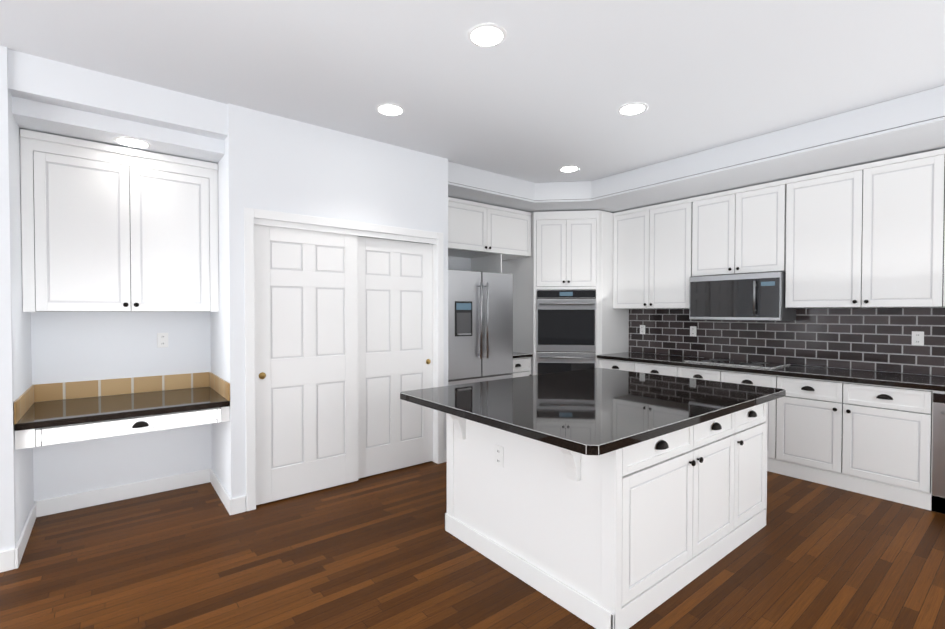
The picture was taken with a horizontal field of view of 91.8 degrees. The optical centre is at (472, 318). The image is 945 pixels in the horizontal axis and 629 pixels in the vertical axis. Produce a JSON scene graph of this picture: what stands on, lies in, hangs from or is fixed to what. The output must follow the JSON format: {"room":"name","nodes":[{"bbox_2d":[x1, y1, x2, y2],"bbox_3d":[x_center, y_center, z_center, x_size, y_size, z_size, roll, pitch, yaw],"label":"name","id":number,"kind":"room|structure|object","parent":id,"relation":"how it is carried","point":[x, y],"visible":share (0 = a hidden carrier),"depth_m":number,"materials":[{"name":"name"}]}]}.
{"room":"kitchen","nodes":[
{"label":"kitchen","id":0,"kind":"room"},
{"bbox_2d":[0,461,944,628],"bbox_3d":[0.089,1.470,1.036,9.530,0.050,8.050,-1,1,-38],"label":"floor","id":1,"kind":"structure","parent":0,"point":[385,550],"depth_m":2.58,"materials":[{"name":"brown wood"}]},
{"bbox_2d":[448,269,512,385],"bbox_3d":[-0.122,0.426,5.300,0.935,1.900,0.837,-1,1,-38],"label":"fridge","id":2,"kind":"object","parent":1,"relation":"on","point":[480,326],"visible":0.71,"depth_m":4.98,"materials":[{"name":"grey metal"}]},
{"bbox_2d":[510,352,532,377],"bbox_3d":[0.381,0.903,5.855,0.473,0.930,0.639,-1,1,-38],"label":"base cabinet","id":3,"kind":"object","parent":1,"relation":"on","point":[521,364],"visible":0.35,"depth_m":5.67,"materials":[{"name":"white wood"}]},
{"bbox_2d":[502,210,628,374],"bbox_3d":[1.210,0.011,6.122,1.223,2.705,1.227,-1,1,-38],"label":"tall cabinet","id":4,"kind":"object","parent":1,"relation":"on","point":[567,316],"visible":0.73,"depth_m":5.68,"materials":[{"name":"white wood"}]},
{"bbox_2d":[400,368,785,628],"bbox_3d":[0.828,0.947,3.083,2.140,0.930,1.565,-1,1,-38],"label":"kitchen island","id":5,"kind":"object","parent":1,"relation":"on","point":[603,498],"visible":1,"depth_m":2.45,"materials":[{"name":"white wood"}]},
{"bbox_2d":[494,444,503,467],"bbox_3d":[0.151,0.789,2.637,0.009,0.118,0.075,-1,1,-38],"label":"outlet","id":6,"kind":"object","parent":5,"relation":"attached to","point":[498,455],"visible":1,"depth_m":2.63,"materials":[{"name":"white plastic"}]},
{"bbox_2d":[597,352,944,513],"bbox_3d":[3.152,0.916,4.079,0.733,0.960,4.430,-1,1,-38],"label":"base cabinets","id":7,"kind":"object","parent":1,"relation":"on","point":[879,434],"visible":0.58,"depth_m":3.74,"materials":[{"name":"white wood"}]},
{"bbox_2d":[0,46,944,551],"bbox_3d":[0.089,-0.025,1.012,9.530,2.940,8.050,-1,1,-38],"label":"wall","id":8,"kind":"structure","parent":0,"point":[264,160],"depth_m":3.47,"materials":[{"name":"white paint"}]},
{"bbox_2d":[0,542,23,572],"bbox_3d":[-3.965,1.380,1.518,3.514,0.115,0.017,-1,1,-38],"label":"baseboard","id":9,"kind":"structure","parent":8,"relation":"attached to","point":[10,559],"depth_m":2.59,"materials":[{"name":"white wood"}]},
{"bbox_2d":[18,500,39,550],"bbox_3d":[-2.849,1.357,2.930,0.017,0.115,0.750,-1,1,-38],"label":"baseboard","id":10,"kind":"structure","parent":8,"relation":"attached to","point":[35,510],"depth_m":3.01,"materials":[{"name":"white wood"}]},
{"bbox_2d":[20,129,218,311],"bbox_3d":[-2.540,-0.629,3.388,1.104,1.152,0.439,-1,1,-38],"label":"upper cabinet","id":11,"kind":"object","parent":8,"relation":"attached to","point":[108,228],"visible":0.98,"depth_m":3.19,"materials":[{"name":"white wood"}]},
{"bbox_2d":[14,372,229,449],"bbox_3d":[-2.418,0.602,3.253,1.104,0.275,0.833,-1,1,-38],"label":"desk","id":12,"kind":"object","parent":8,"relation":"attached to","point":[65,412],"visible":1,"depth_m":3.14,"materials":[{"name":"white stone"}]},
{"bbox_2d":[40,469,207,516],"bbox_3d":[-2.674,1.347,3.589,1.110,0.115,0.014,-1,1,-38],"label":"baseboard","id":13,"kind":"structure","parent":8,"relation":"attached to","point":[60,504],"depth_m":3.54,"materials":[{"name":"white wood"}]},
{"bbox_2d":[113,136,150,147],"bbox_3d":[-2.325,-1.205,3.131,0.210,0.005,0.210,-1,1,-38],"label":"recessed light","id":14,"kind":"object","parent":8,"relation":"in","point":[133,142],"visible":1,"depth_m":3.12,"materials":[{"name":"white"}]},
{"bbox_2d":[157,333,167,347],"bbox_3d":[-2.506,0.172,3.704,0.075,0.118,0.009,-1,1,-38],"label":"outlet","id":15,"kind":"object","parent":8,"relation":"attached to","point":[162,339],"visible":1,"depth_m":3.70,"materials":[{"name":"white plastic"}]},
{"bbox_2d":[208,468,235,514],"bbox_3d":[-1.974,1.346,3.594,0.027,0.115,0.794,-1,1,-38],"label":"baseboard","id":16,"kind":"structure","parent":8,"relation":"attached to","point":[230,504],"depth_m":3.49,"materials":[{"name":"white wood"}]},
{"bbox_2d":[254,225,357,504],"bbox_3d":[-1.306,0.342,3.664,0.821,2.098,0.051,-1,1,-38],"label":"closet door","id":17,"kind":"structure","parent":8,"relation":"in","point":[306,348],"depth_m":3.63,"materials":[{"name":"white wood"}]},
{"bbox_2d":[244,207,443,510],"bbox_3d":[-1.000,0.291,3.914,1.750,2.215,0.116,-1,1,-38],"label":"door frame","id":18,"kind":"structure","parent":8,"relation":"attached to","point":[251,217],"depth_m":3.60,"materials":[{"name":"white wood"}]},
{"bbox_2d":[357,236,432,478],"bbox_3d":[-0.709,0.333,4.188,0.816,2.098,0.051,-1,1,-38],"label":"closet door","id":19,"kind":"structure","parent":8,"relation":"in","point":[395,321],"depth_m":4.17,"materials":[{"name":"white wood"}]},
{"bbox_2d":[448,197,491,256],"bbox_3d":[-0.327,-1.051,5.289,0.903,0.555,0.596,-1,1,-38],"label":"upper cabinet","id":20,"kind":"object","parent":8,"relation":"attached to","point":[486,237],"depth_m":5.16,"materials":[{"name":"white wood"}]},
{"bbox_2d":[464,205,530,260],"bbox_3d":[0.247,-1.058,5.744,0.786,0.555,0.596,-1,1,-38],"label":"upper cabinet","id":21,"kind":"object","parent":8,"relation":"attached to","point":[511,228],"depth_m":5.56,"materials":[{"name":"white wood"}]},
{"bbox_2d":[640,325,644,333],"bbox_3d":[2.178,0.137,5.866,0.009,0.118,0.075,-1,1,-38],"label":"outlet","id":22,"kind":"object","parent":8,"relation":"attached to","point":[642,329],"visible":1,"depth_m":5.86,"materials":[{"name":"white plastic"}]},
{"bbox_2d":[690,326,695,336],"bbox_3d":[2.582,0.145,5.356,0.009,0.118,0.075,-1,1,-38],"label":"outlet","id":23,"kind":"object","parent":8,"relation":"attached to","point":[692,330],"visible":1,"depth_m":5.35,"materials":[{"name":"white plastic"}]},
{"bbox_2d":[689,271,795,320],"bbox_3d":[2.769,-0.219,4.746,0.459,0.467,0.868,-1,1,-38],"label":"microwave","id":24,"kind":"object","parent":8,"relation":"attached to","point":[751,297],"visible":1,"depth_m":4.56,"materials":[{"name":"grey"}]},
{"bbox_2d":[613,148,944,308],"bbox_3d":[3.283,-0.706,4.157,0.399,1.209,4.430,-1,1,-38],"label":"upper cabinets","id":25,"kind":"object","parent":8,"relation":"attached to","point":[870,235],"visible":1,"depth_m":4.15,"materials":[{"name":"white wood"}]},
{"bbox_2d":[912,331,923,345],"bbox_3d":[3.762,0.164,3.867,0.009,0.118,0.075,-1,1,-38],"label":"outlet","id":26,"kind":"object","parent":8,"relation":"attached to","point":[917,337],"visible":1,"depth_m":3.86,"materials":[{"name":"white plastic"}]},
{"bbox_2d":[0,0,944,182],"bbox_3d":[0.089,-1.520,0.988,9.530,0.050,8.050,-1,1,-38],"label":"ceiling","id":27,"kind":"structure","parent":0,"point":[544,91],"depth_m":2.73,"materials":[{"name":"white paint"}]},
{"bbox_2d":[376,103,404,115],"bbox_3d":[-0.602,-1.529,3.350,0.210,0.005,0.210,-1,1,-38],"label":"recessed light","id":28,"kind":"object","parent":27,"relation":"in","point":[390,109],"visible":1,"depth_m":3.34,"materials":[{"name":"white plastic"}]},
{"bbox_2d":[467,23,506,46],"bbox_3d":[0.077,-1.515,2.452,0.210,0.005,0.210,-1,1,-38],"label":"recessed light","id":29,"kind":"object","parent":27,"relation":"in","point":[486,35],"visible":1,"depth_m":2.44,"materials":[{"name":"white plastic"}]},
{"bbox_2d":[448,161,591,212],"bbox_3d":[0.235,-1.446,5.199,1.680,0.228,1.424,-1,1,-38],"label":"soffit","id":30,"kind":"structure","parent":27,"relation":"attached to","point":[468,183],"depth_m":5.14,"materials":[{"name":"white paint"}]},
{"bbox_2d":[559,166,578,171],"bbox_3d":[1.001,-1.551,4.740,0.210,0.005,0.210,-1,1,-38],"label":"recessed light","id":31,"kind":"object","parent":27,"relation":"in","point":[569,168],"visible":1,"depth_m":4.72,"materials":[{"name":"white"}]},
{"bbox_2d":[617,103,647,114],"bbox_3d":[1.166,-1.529,3.340,0.210,0.005,0.210,-1,1,-38],"label":"recessed light","id":32,"kind":"object","parent":27,"relation":"in","point":[632,108],"visible":1,"depth_m":3.33,"materials":[{"name":"white"}]},
{"bbox_2d":[552,85,944,212],"bbox_3d":[3.344,-1.419,3.509,1.094,0.228,7.937,-1,1,-38],"label":"soffit","id":33,"kind":"structure","parent":27,"relation":"attached to","point":[911,124],"depth_m":3.81,"materials":[{"name":"white paint"}]}
]}

